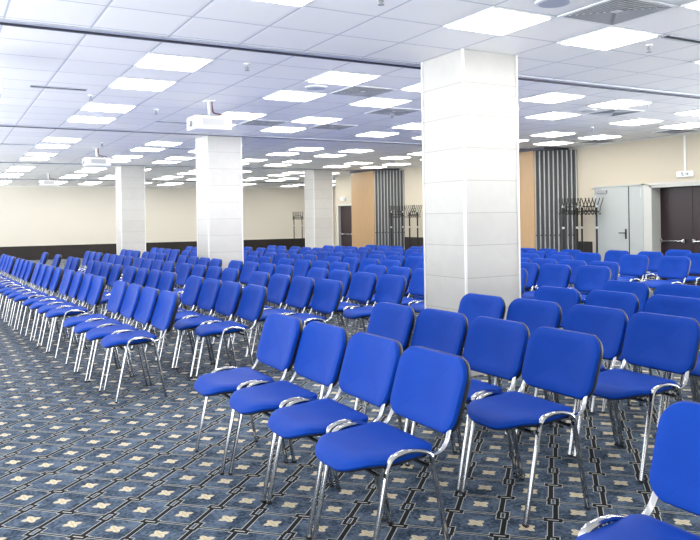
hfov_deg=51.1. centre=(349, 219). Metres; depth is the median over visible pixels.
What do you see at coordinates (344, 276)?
chair
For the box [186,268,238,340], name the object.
chair
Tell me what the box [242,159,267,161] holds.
recessed light
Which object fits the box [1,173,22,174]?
recessed light
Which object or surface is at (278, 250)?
chair
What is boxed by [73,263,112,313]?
chair
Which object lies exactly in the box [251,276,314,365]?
chair
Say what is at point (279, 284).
chair
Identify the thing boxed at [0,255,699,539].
floor
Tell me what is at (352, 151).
diffuser
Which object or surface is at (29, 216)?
wall
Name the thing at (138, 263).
chair
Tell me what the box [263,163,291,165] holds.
recessed light
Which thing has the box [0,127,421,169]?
ceiling
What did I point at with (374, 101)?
recessed light
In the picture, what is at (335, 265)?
chair
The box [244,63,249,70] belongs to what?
sprinkler
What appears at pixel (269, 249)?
chair
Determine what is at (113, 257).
chair
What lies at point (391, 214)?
coat rack
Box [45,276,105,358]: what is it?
chair
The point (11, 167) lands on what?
diffuser
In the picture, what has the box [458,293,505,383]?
chair
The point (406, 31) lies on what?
ceiling
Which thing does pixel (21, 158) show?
diffuser
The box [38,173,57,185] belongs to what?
projector
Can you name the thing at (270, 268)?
chair
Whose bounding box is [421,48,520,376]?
column
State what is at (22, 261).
chair
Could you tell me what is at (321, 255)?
chair
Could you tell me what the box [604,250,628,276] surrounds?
chair
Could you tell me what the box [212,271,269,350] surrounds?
chair
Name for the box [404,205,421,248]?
coat rack
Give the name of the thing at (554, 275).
chair
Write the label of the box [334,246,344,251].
chair
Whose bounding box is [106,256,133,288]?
chair
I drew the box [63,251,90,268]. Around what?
chair
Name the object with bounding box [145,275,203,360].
chair
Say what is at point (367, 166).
recessed light
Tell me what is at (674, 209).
door
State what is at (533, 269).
chair
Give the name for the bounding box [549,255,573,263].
chair
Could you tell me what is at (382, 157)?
diffuser
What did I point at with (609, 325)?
chair
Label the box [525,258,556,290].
chair
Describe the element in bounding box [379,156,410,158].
recessed light
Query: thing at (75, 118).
recessed light
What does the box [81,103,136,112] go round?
recessed light
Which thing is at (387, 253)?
chair
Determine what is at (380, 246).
chair
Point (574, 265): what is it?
chair
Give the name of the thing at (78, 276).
chair
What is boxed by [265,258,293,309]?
chair
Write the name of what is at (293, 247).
chair
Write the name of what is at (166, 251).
chair
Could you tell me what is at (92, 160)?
grille
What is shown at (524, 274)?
chair
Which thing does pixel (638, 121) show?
recessed light
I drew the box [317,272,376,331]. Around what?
chair
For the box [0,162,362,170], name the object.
trim
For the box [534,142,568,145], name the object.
diffuser
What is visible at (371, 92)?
ceiling vent
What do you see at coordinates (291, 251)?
chair
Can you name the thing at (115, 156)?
recessed light
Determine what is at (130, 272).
chair
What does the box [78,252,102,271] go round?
chair
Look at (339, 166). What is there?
recessed light
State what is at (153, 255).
chair
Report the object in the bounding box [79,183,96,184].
recessed light
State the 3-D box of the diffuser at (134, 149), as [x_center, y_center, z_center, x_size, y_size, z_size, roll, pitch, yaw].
[-4.121,-1.418,14.903,0.536,0.016,0.536,-1,0,-29]
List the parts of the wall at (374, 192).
panel, panel, panel, panel, panel, panel, panel, panel, panel, panel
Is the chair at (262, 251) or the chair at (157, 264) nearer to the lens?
the chair at (157, 264)
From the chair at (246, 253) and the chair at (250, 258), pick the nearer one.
the chair at (250, 258)
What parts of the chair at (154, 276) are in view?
backrest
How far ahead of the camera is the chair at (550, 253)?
12.06 m
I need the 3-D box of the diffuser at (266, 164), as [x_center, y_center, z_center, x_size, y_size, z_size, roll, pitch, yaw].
[-1.931,-1.451,19.577,0.536,0.016,0.536,-1,0,-29]
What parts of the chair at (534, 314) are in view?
leg, backrest, leg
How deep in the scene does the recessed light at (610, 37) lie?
6.09 m
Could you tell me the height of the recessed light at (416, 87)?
0.038 m
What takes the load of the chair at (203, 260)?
on the floor
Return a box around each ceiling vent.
[0,143,34,145]
[30,85,86,90]
[155,121,186,123]
[238,119,288,125]
[309,123,357,129]
[329,85,397,97]
[365,107,421,115]
[557,0,677,25]
[575,139,618,143]
[584,108,642,116]
[651,129,699,133]
[661,35,699,44]
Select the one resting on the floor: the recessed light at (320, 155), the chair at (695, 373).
the chair at (695, 373)
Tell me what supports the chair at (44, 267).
on the floor
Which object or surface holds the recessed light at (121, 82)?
in the ceiling at (28, 56)
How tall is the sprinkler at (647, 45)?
0.084 m
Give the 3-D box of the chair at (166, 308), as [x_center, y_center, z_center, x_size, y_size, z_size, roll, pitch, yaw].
[-1.736,1.026,6.040,0.597,0.821,0.497,-1,0,-30]
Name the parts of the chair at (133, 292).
leg, leg, seat, leg, leg, backrest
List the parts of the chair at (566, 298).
backrest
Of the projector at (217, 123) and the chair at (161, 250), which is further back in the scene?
the chair at (161, 250)
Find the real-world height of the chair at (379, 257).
0.811 m
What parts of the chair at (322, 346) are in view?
leg, rail, leg, seat, leg, rail, backrest, leg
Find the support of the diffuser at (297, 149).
attached to the recessed light at (296, 148)
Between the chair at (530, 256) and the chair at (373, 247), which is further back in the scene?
the chair at (373, 247)
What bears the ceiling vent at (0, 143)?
in the ceiling at (115, 143)
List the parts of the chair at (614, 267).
backrest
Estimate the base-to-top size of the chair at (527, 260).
0.821 m
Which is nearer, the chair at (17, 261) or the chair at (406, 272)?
the chair at (406, 272)
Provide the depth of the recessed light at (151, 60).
6.76 m
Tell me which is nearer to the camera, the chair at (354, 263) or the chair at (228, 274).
the chair at (228, 274)
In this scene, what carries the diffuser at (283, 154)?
attached to the recessed light at (274, 153)
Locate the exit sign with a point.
(679, 173)
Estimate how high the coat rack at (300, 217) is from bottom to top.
1.786 m
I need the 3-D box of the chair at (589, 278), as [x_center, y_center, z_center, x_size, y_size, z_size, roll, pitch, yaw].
[2.648,0.960,8.451,0.597,0.821,0.497,-1,0,-28]
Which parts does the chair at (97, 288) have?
leg, leg, seat, rail, backrest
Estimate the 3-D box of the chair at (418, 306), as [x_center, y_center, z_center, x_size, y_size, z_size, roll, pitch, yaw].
[0.954,0.985,7.923,0.597,0.821,0.497,-1,0,-28]
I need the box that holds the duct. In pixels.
[684,135,685,170]
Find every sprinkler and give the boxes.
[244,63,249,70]
[645,44,652,52]
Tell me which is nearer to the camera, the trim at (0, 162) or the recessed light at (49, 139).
the recessed light at (49, 139)
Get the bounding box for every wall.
[0,186,304,246]
[333,187,335,246]
[335,133,699,252]
[350,168,404,247]
[519,147,577,251]
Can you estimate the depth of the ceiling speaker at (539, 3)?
5.07 m
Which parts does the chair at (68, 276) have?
leg, leg, seat, backrest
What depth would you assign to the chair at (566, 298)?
5.98 m
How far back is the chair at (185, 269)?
10.29 m
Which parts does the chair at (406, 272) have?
leg, seat, backrest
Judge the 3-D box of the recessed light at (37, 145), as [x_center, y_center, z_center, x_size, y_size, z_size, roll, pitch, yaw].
[-5.690,-1.406,14.021,0.590,0.038,0.590,-1,0,-29]
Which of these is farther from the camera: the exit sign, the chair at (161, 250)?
the chair at (161, 250)
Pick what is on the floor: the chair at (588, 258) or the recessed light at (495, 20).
the chair at (588, 258)
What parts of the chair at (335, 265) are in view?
backrest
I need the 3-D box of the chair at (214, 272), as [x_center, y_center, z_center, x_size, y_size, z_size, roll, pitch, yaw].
[-1.963,1.029,9.379,0.597,0.821,0.497,-1,0,-29]
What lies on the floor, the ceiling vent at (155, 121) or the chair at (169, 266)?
the chair at (169, 266)
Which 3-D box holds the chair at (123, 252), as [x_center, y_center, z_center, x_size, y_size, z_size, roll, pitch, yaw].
[-5.172,1.072,15.951,0.597,0.811,0.497,-1,0,-29]
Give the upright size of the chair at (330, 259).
0.821 m
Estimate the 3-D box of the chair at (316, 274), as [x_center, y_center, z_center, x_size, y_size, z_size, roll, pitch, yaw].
[-0.594,1.008,8.775,0.597,0.821,0.497,-1,0,-29]
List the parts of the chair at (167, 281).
backrest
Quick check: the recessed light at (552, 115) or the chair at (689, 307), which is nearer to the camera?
the chair at (689, 307)
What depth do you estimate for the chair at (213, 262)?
11.45 m
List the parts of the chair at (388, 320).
leg, leg, backrest, leg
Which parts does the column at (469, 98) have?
corner trim, corner trim, corner trim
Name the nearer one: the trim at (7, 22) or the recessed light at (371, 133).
the trim at (7, 22)
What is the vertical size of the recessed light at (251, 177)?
0.038 m
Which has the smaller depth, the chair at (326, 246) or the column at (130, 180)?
the chair at (326, 246)
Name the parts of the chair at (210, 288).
leg, leg, seat, leg, leg, backrest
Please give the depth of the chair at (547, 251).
13.26 m
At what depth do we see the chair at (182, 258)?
12.82 m
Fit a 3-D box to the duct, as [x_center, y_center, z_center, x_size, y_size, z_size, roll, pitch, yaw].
[6.191,-1.238,13.526,0.018,0.690,0.035,-1,0,-29]
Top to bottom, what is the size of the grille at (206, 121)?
0.079 m
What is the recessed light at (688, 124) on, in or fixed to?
in the ceiling at (28, 56)
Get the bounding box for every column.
[115,166,145,275]
[195,136,243,285]
[304,170,333,248]
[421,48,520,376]
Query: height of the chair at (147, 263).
0.811 m
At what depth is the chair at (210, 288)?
7.38 m
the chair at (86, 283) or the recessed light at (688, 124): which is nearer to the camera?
the chair at (86, 283)
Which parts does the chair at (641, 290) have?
backrest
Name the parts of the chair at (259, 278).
backrest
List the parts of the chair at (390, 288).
seat, backrest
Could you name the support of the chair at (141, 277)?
on the floor
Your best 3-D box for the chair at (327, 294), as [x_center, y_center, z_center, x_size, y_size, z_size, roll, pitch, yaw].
[-0.408,1.006,7.018,0.597,0.821,0.497,-1,0,-30]
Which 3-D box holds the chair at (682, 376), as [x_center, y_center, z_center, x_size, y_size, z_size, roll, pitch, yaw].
[2.887,0.956,5.611,0.597,0.821,0.497,-1,0,-30]
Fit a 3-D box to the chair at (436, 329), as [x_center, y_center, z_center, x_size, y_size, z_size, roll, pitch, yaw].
[0.378,0.994,4.510,0.597,0.821,0.497,-1,0,-30]
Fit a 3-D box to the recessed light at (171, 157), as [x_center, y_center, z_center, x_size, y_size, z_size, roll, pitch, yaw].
[-3.958,-1.432,17.060,0.590,0.038,0.590,-1,0,-29]
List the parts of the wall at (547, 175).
panel, panel, panel, panel, panel, panel, panel, panel, panel, panel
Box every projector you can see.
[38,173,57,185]
[82,147,110,166]
[187,100,231,132]
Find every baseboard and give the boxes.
[0,238,304,259]
[404,237,423,250]
[578,241,592,252]
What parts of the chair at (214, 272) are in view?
backrest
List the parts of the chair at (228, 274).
backrest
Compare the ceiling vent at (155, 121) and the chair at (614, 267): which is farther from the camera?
the ceiling vent at (155, 121)
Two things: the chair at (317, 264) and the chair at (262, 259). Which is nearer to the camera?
the chair at (317, 264)
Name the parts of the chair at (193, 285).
leg, leg, backrest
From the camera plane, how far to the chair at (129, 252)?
15.65 m
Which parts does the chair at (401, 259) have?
backrest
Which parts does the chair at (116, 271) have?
backrest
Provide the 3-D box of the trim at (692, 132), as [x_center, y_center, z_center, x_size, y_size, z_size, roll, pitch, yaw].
[3.183,-1.523,18.867,0.020,0.030,15.150,-1,0,-29]
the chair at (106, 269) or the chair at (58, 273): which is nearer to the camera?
the chair at (58, 273)
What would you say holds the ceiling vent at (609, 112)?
in the ceiling at (28, 56)
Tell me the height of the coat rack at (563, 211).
1.786 m
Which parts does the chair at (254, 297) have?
leg, rail, leg, seat, leg, rail, leg, backrest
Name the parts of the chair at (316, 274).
backrest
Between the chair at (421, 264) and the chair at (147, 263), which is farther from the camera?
the chair at (147, 263)
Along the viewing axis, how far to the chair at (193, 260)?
12.32 m
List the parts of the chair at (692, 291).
backrest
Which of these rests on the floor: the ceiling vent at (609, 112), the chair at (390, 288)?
the chair at (390, 288)
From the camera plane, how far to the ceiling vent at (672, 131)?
13.07 m
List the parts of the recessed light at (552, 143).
frame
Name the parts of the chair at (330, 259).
backrest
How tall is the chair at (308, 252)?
0.811 m
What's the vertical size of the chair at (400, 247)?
0.811 m
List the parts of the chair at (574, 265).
backrest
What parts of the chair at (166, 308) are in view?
leg, leg, rail, seat, rail, leg, leg, backrest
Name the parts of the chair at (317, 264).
backrest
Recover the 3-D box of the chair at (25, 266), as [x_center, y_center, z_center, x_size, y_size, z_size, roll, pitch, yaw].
[-5.435,1.076,11.715,0.597,0.811,0.497,-1,0,-28]
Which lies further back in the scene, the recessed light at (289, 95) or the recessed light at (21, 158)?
the recessed light at (21, 158)
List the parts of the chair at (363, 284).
seat, backrest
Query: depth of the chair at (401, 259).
11.58 m
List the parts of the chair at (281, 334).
leg, rail, leg, seat, rail, leg, backrest, leg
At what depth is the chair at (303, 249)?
15.87 m
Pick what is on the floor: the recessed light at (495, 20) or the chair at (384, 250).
the chair at (384, 250)
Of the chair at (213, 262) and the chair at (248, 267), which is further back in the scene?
the chair at (213, 262)
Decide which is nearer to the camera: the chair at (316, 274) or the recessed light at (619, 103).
the chair at (316, 274)
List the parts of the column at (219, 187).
corner trim, corner trim, corner trim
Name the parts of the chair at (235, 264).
backrest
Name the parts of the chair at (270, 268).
backrest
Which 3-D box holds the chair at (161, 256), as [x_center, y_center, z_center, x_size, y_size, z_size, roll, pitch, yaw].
[-3.752,1.051,13.658,0.597,0.811,0.497,-1,0,-30]
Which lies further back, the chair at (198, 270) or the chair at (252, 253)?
the chair at (252, 253)
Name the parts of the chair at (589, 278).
seat, backrest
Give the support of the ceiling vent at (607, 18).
in the ceiling at (406, 31)
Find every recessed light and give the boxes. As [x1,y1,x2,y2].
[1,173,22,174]
[6,169,29,171]
[9,166,35,168]
[20,157,49,159]
[25,152,57,155]
[35,144,71,148]
[42,137,82,142]
[65,174,86,175]
[67,115,116,123]
[75,170,98,172]
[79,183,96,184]
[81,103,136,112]
[82,168,106,169]
[98,177,114,178]
[108,77,176,90]
[111,159,130,161]
[112,155,142,157]
[130,147,165,150]
[134,53,213,71]
[144,141,182,145]
[151,160,180,162]
[154,178,173,179]
[163,176,183,177]
[164,156,195,159]
[221,111,267,119]
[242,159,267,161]
[247,177,266,178]
[255,0,313,6]
[260,126,306,132]
[262,90,327,101]
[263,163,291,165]
[265,152,299,155]
[267,174,289,175]
[283,160,311,162]
[284,172,303,173]
[287,147,324,150]
[290,116,342,123]
[305,70,380,85]
[315,154,346,156]
[323,165,349,167]
[337,149,373,152]
[343,162,373,163]
[348,97,411,107]
[354,131,399,136]
[360,166,387,167]
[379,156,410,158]
[382,163,411,165]
[391,123,421,128]
[399,82,420,91]
[408,152,421,154]
[443,6,554,35]
[518,92,586,102]
[524,111,581,119]
[529,131,576,136]
[534,141,574,145]
[557,26,661,49]
[578,134,621,139]
[585,99,651,108]
[608,118,663,125]
[658,122,699,128]
[673,109,699,115]
[681,0,699,10]
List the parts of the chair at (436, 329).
leg, leg, backrest, leg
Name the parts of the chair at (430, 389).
leg, rail, seat, leg, leg, rail, backrest, leg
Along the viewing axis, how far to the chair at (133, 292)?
6.82 m
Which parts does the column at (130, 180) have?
corner trim, corner trim, corner trim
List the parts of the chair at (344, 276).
backrest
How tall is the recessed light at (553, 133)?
0.038 m
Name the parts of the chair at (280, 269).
backrest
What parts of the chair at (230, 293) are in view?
leg, leg, seat, leg, leg, backrest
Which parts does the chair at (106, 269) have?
backrest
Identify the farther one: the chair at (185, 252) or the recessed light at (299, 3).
the chair at (185, 252)
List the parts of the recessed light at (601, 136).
frame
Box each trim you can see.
[0,18,699,98]
[0,124,529,149]
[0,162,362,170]
[0,178,303,182]
[0,185,303,188]
[335,132,699,176]
[643,185,649,278]
[648,180,699,184]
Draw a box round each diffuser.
[11,167,33,168]
[21,158,48,159]
[27,153,55,155]
[77,171,97,172]
[111,160,129,161]
[131,148,162,150]
[153,161,177,162]
[167,157,192,159]
[265,164,290,165]
[268,153,298,155]
[291,148,322,150]
[340,150,372,152]
[380,157,410,158]
[402,84,420,91]
[526,113,576,119]
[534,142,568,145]
[686,2,699,9]
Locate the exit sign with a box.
[676,170,693,177]
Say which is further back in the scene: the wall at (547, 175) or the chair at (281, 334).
the wall at (547, 175)
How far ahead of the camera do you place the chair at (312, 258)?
12.24 m
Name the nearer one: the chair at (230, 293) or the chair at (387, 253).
the chair at (230, 293)
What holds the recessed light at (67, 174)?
in the ceiling at (57, 171)
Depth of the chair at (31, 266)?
11.24 m
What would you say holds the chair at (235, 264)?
on the floor
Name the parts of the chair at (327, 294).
seat, rail, backrest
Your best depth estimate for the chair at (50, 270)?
9.96 m
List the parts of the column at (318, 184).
corner trim, corner trim, corner trim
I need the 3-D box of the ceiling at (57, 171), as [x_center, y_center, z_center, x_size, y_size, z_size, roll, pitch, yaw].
[-5.128,-1.443,23.263,18.300,0.060,6.920,-1,0,-29]
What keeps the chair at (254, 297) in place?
on the floor
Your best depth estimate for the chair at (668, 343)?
4.18 m
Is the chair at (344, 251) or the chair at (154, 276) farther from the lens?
the chair at (344, 251)
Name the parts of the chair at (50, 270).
leg, leg, seat, backrest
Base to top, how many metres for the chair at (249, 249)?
0.811 m
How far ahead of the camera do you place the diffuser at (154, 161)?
18.08 m
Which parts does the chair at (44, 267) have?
leg, leg, seat, backrest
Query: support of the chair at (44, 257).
on the floor
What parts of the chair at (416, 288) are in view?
seat, backrest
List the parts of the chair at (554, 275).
seat, backrest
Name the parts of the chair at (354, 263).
backrest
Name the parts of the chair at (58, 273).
leg, leg, seat, backrest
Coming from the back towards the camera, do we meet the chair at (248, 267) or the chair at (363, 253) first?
the chair at (363, 253)
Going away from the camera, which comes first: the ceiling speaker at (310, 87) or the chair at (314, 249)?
the ceiling speaker at (310, 87)
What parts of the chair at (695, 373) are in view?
leg, seat, leg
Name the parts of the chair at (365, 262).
backrest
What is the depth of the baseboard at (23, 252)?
29.68 m
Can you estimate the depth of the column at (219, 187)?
12.77 m
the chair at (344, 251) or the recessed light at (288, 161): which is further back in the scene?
the recessed light at (288, 161)
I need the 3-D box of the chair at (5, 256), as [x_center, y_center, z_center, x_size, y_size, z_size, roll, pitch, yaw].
[-6.809,1.097,13.923,0.597,0.811,0.497,-1,0,-29]
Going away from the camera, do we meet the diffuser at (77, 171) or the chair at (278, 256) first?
the chair at (278, 256)
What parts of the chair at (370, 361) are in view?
leg, rail, leg, seat, leg, rail, backrest, leg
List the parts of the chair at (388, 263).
backrest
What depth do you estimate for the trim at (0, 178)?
26.04 m
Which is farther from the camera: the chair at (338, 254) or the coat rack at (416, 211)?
the coat rack at (416, 211)
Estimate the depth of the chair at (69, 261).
12.91 m
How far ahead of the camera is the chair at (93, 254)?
14.97 m
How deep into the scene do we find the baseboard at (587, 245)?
15.59 m
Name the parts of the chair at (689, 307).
leg, leg, leg, backrest, leg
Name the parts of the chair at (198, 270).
backrest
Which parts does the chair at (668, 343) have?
leg, leg, seat, leg, backrest, rail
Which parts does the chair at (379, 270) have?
leg, backrest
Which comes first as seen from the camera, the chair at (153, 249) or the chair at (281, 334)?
the chair at (281, 334)
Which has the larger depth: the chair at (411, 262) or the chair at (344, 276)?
the chair at (411, 262)
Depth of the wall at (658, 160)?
15.01 m
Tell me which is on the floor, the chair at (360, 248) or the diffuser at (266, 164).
the chair at (360, 248)
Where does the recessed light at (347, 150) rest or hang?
in the ceiling at (115, 143)
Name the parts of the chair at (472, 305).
backrest, leg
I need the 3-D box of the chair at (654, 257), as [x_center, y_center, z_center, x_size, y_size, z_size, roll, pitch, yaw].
[4.581,0.926,11.556,0.597,0.811,0.497,-1,0,-28]
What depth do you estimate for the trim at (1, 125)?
12.45 m
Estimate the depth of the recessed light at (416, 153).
16.72 m
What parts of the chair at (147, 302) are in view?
leg, leg, seat, leg, leg, backrest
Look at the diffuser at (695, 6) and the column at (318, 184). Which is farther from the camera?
the column at (318, 184)
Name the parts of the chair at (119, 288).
leg, leg, seat, leg, backrest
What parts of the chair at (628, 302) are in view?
leg, backrest, leg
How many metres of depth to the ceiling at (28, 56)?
8.74 m
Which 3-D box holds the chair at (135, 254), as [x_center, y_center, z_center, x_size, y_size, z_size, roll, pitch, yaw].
[-4.650,1.064,15.105,0.597,0.811,0.497,-1,0,-30]
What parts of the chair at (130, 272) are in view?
backrest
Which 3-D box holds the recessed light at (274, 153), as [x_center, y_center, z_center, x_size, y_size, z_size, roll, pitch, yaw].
[-1.507,-1.469,16.373,0.590,0.038,0.590,-1,0,-29]
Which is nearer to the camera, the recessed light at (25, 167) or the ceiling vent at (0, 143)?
the ceiling vent at (0, 143)
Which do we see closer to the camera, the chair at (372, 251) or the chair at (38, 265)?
the chair at (38, 265)
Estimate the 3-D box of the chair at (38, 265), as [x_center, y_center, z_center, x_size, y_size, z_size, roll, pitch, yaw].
[-4.844,1.067,10.776,0.597,0.811,0.497,-1,0,-29]
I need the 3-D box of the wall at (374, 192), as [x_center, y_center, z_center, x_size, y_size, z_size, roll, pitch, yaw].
[0.833,-0.066,22.365,0.773,2.866,1.967,-1,0,-29]
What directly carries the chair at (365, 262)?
on the floor
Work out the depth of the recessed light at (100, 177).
24.26 m
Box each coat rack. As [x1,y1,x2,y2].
[292,212,303,246]
[388,206,405,246]
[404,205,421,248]
[558,198,581,249]
[575,198,602,252]
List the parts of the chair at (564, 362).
leg, rail, leg, seat, leg, rail, backrest, leg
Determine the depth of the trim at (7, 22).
6.34 m
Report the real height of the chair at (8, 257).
0.811 m
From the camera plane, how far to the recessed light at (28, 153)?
15.52 m
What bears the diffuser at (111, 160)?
attached to the recessed light at (112, 160)
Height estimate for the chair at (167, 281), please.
0.821 m
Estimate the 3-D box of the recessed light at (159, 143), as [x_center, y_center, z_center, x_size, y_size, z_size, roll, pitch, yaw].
[-3.533,-1.438,13.857,0.590,0.038,0.590,-1,0,-29]
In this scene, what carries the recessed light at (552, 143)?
in the ceiling at (28, 56)
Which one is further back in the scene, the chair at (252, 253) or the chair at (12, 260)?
the chair at (252, 253)
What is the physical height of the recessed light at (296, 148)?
0.038 m
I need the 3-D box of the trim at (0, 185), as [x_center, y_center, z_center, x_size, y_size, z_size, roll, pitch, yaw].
[-9.193,-1.335,30.395,18.200,0.035,0.020,-1,0,-29]
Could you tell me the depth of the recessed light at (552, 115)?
10.73 m
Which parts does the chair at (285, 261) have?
backrest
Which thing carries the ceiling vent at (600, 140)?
in the ceiling at (28, 56)
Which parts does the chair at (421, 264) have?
backrest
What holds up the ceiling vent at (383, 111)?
in the ceiling at (28, 56)
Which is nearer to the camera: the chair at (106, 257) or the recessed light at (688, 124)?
the recessed light at (688, 124)
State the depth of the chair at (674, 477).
2.25 m
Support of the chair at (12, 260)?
on the floor
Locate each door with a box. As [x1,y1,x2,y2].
[338,204,351,247]
[592,184,643,281]
[649,182,699,285]
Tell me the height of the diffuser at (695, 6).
0.016 m
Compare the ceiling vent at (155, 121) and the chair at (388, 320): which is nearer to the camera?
the chair at (388, 320)
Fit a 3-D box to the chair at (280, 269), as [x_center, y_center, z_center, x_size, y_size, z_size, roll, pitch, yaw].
[-1.065,1.016,9.504,0.597,0.821,0.497,-1,0,-30]
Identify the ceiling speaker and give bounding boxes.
[305,85,326,89]
[535,0,572,7]
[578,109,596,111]
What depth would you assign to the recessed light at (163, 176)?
23.93 m
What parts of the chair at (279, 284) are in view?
leg, seat, backrest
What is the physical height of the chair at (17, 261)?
0.811 m
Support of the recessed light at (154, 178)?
in the ceiling at (57, 171)
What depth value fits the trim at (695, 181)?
13.68 m
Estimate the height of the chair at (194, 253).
0.811 m
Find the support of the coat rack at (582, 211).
on the floor
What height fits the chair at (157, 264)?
0.811 m
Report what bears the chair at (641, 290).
on the floor
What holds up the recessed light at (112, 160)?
in the ceiling at (115, 143)
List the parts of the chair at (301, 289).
leg, seat, backrest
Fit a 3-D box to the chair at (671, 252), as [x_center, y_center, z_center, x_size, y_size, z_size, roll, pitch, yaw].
[5.243,0.916,12.011,0.597,0.811,0.497,-1,0,-30]
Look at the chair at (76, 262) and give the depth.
12.33 m
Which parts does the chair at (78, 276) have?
leg, leg, seat, backrest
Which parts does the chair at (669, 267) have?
seat, backrest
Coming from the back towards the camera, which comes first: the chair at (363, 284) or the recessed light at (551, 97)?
the recessed light at (551, 97)
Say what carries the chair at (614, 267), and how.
on the floor
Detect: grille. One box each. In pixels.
[91,159,105,162]
[203,118,224,125]
[307,87,324,89]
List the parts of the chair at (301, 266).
backrest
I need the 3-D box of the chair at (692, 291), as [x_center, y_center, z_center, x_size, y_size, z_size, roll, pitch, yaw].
[2.564,0.961,6.002,0.597,0.821,0.497,-1,0,-30]
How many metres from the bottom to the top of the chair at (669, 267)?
0.821 m
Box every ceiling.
[0,0,699,94]
[0,25,699,147]
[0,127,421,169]
[0,163,352,182]
[0,179,334,187]
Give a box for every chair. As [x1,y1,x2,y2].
[0,254,4,266]
[0,255,8,298]
[0,256,11,300]
[0,256,15,301]
[0,258,20,306]
[0,259,25,309]
[0,260,29,311]
[0,261,35,315]
[0,263,42,321]
[2,264,47,326]
[7,266,55,330]
[14,267,63,334]
[20,252,48,291]
[22,269,75,341]
[30,271,84,346]
[31,254,61,295]
[37,273,94,352]
[42,256,74,301]
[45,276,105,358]
[47,257,80,301]
[59,260,96,311]
[62,280,128,372]
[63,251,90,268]
[66,261,103,317]
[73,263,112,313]
[73,283,142,381]
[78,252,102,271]
[79,252,96,268]
[81,264,122,315]
[83,253,111,272]
[85,287,159,391]
[93,266,137,323]
[100,268,149,329]
[100,290,179,402]
[105,250,133,286]
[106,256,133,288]
[108,254,118,290]
[110,255,125,289]
[110,257,144,290]
[115,269,162,333]
[120,249,126,255]
[121,259,153,280]
[122,251,150,276]
[125,271,176,349]
[131,250,140,265]
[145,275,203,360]
[148,252,157,260]
[150,247,157,252]
[151,260,163,270]
[156,253,166,262]
[157,248,164,253]
[159,278,221,368]
[162,261,175,272]
[164,249,171,260]
[169,249,179,262]
[170,264,206,330]
[173,266,222,335]
[174,251,196,286]
[174,263,192,308]
[174,281,242,377]
[175,255,188,288]
[175,257,209,307]
[180,256,198,288]
[181,250,190,256]
[182,258,221,310]
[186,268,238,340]
[194,313,302,474]
[195,284,266,377]
[200,260,242,317]
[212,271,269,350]
[213,261,258,321]
[228,263,275,322]
[228,321,348,502]
[230,273,290,357]
[237,256,270,285]
[243,247,252,251]
[243,250,248,259]
[244,251,259,285]
[244,255,257,262]
[244,264,293,329]
[245,248,275,286]
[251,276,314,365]
[256,248,265,256]
[264,252,275,263]
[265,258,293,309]
[266,332,402,539]
[268,259,310,312]
[274,253,288,266]
[275,249,286,253]
[276,267,328,314]
[285,260,329,312]
[285,279,342,328]
[287,249,298,255]
[289,246,300,252]
[289,254,302,263]
[295,269,351,325]
[299,247,311,254]
[302,254,316,265]
[302,262,348,324]
[303,250,315,255]
[311,247,322,252]
[311,346,470,539]
[313,256,341,311]
[316,251,329,260]
[316,257,359,314]
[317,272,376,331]
[319,302,414,430]
[323,245,333,249]
[323,248,335,253]
[329,252,343,260]
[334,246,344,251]
[334,258,379,314]
[334,265,386,335]
[341,249,353,254]
[343,253,359,258]
[343,274,406,328]
[345,246,357,252]
[345,254,385,304]
[355,250,368,266]
[355,259,400,305]
[355,266,411,333]
[358,247,370,251]
[358,250,383,271]
[359,248,389,267]
[362,255,404,305]
[362,308,467,464]
[365,245,376,250]
[377,245,389,248]
[384,251,399,258]
[390,246,403,250]
[391,248,404,255]
[400,268,423,305]
[403,252,423,296]
[404,249,420,259]
[404,256,423,276]
[404,262,423,297]
[405,316,529,492]
[408,300,424,346]
[410,246,423,251]
[413,296,423,329]
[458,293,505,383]
[460,326,602,527]
[462,298,561,435]
[493,286,580,396]
[516,304,627,456]
[520,248,536,252]
[520,253,539,260]
[521,257,530,262]
[521,262,539,290]
[521,264,570,328]
[521,268,527,294]
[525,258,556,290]
[526,251,545,258]
[535,260,586,289]
[538,248,557,258]
[543,290,638,413]
[547,252,569,258]
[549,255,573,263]
[560,249,580,259]
[570,252,600,285]
[570,261,619,303]
[572,312,699,482]
[574,265,610,302]
[575,401,699,539]
[601,294,699,428]
[602,280,649,372]
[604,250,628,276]
[618,254,648,281]
[620,251,663,279]
[642,256,690,294]
[648,283,699,393]
[649,249,691,288]
[664,350,699,410]
[667,253,699,285]
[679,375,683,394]
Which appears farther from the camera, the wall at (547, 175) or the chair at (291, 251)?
the wall at (547, 175)
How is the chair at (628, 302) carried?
on the floor
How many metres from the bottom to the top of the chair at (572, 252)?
0.811 m
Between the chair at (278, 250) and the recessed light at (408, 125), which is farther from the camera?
the chair at (278, 250)
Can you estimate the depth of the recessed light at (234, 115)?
10.22 m
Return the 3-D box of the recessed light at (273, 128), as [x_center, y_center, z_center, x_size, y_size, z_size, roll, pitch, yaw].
[-1.091,-1.475,11.961,0.590,0.038,0.590,-1,0,-29]
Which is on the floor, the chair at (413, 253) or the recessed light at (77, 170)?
the chair at (413, 253)
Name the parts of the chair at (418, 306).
seat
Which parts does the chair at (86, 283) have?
leg, leg, seat, backrest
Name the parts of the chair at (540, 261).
backrest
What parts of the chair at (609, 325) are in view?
leg, leg, leg, backrest, leg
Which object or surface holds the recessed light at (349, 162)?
in the ceiling at (115, 143)
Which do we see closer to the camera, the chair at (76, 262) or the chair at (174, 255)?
the chair at (76, 262)
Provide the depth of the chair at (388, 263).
10.40 m
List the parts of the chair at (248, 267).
backrest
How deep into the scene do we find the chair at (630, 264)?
10.79 m
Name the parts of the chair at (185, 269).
backrest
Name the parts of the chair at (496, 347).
leg, leg, leg, rail, seat, backrest, leg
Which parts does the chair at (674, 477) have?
rail, seat, backrest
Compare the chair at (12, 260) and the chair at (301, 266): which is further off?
the chair at (12, 260)
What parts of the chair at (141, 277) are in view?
seat, backrest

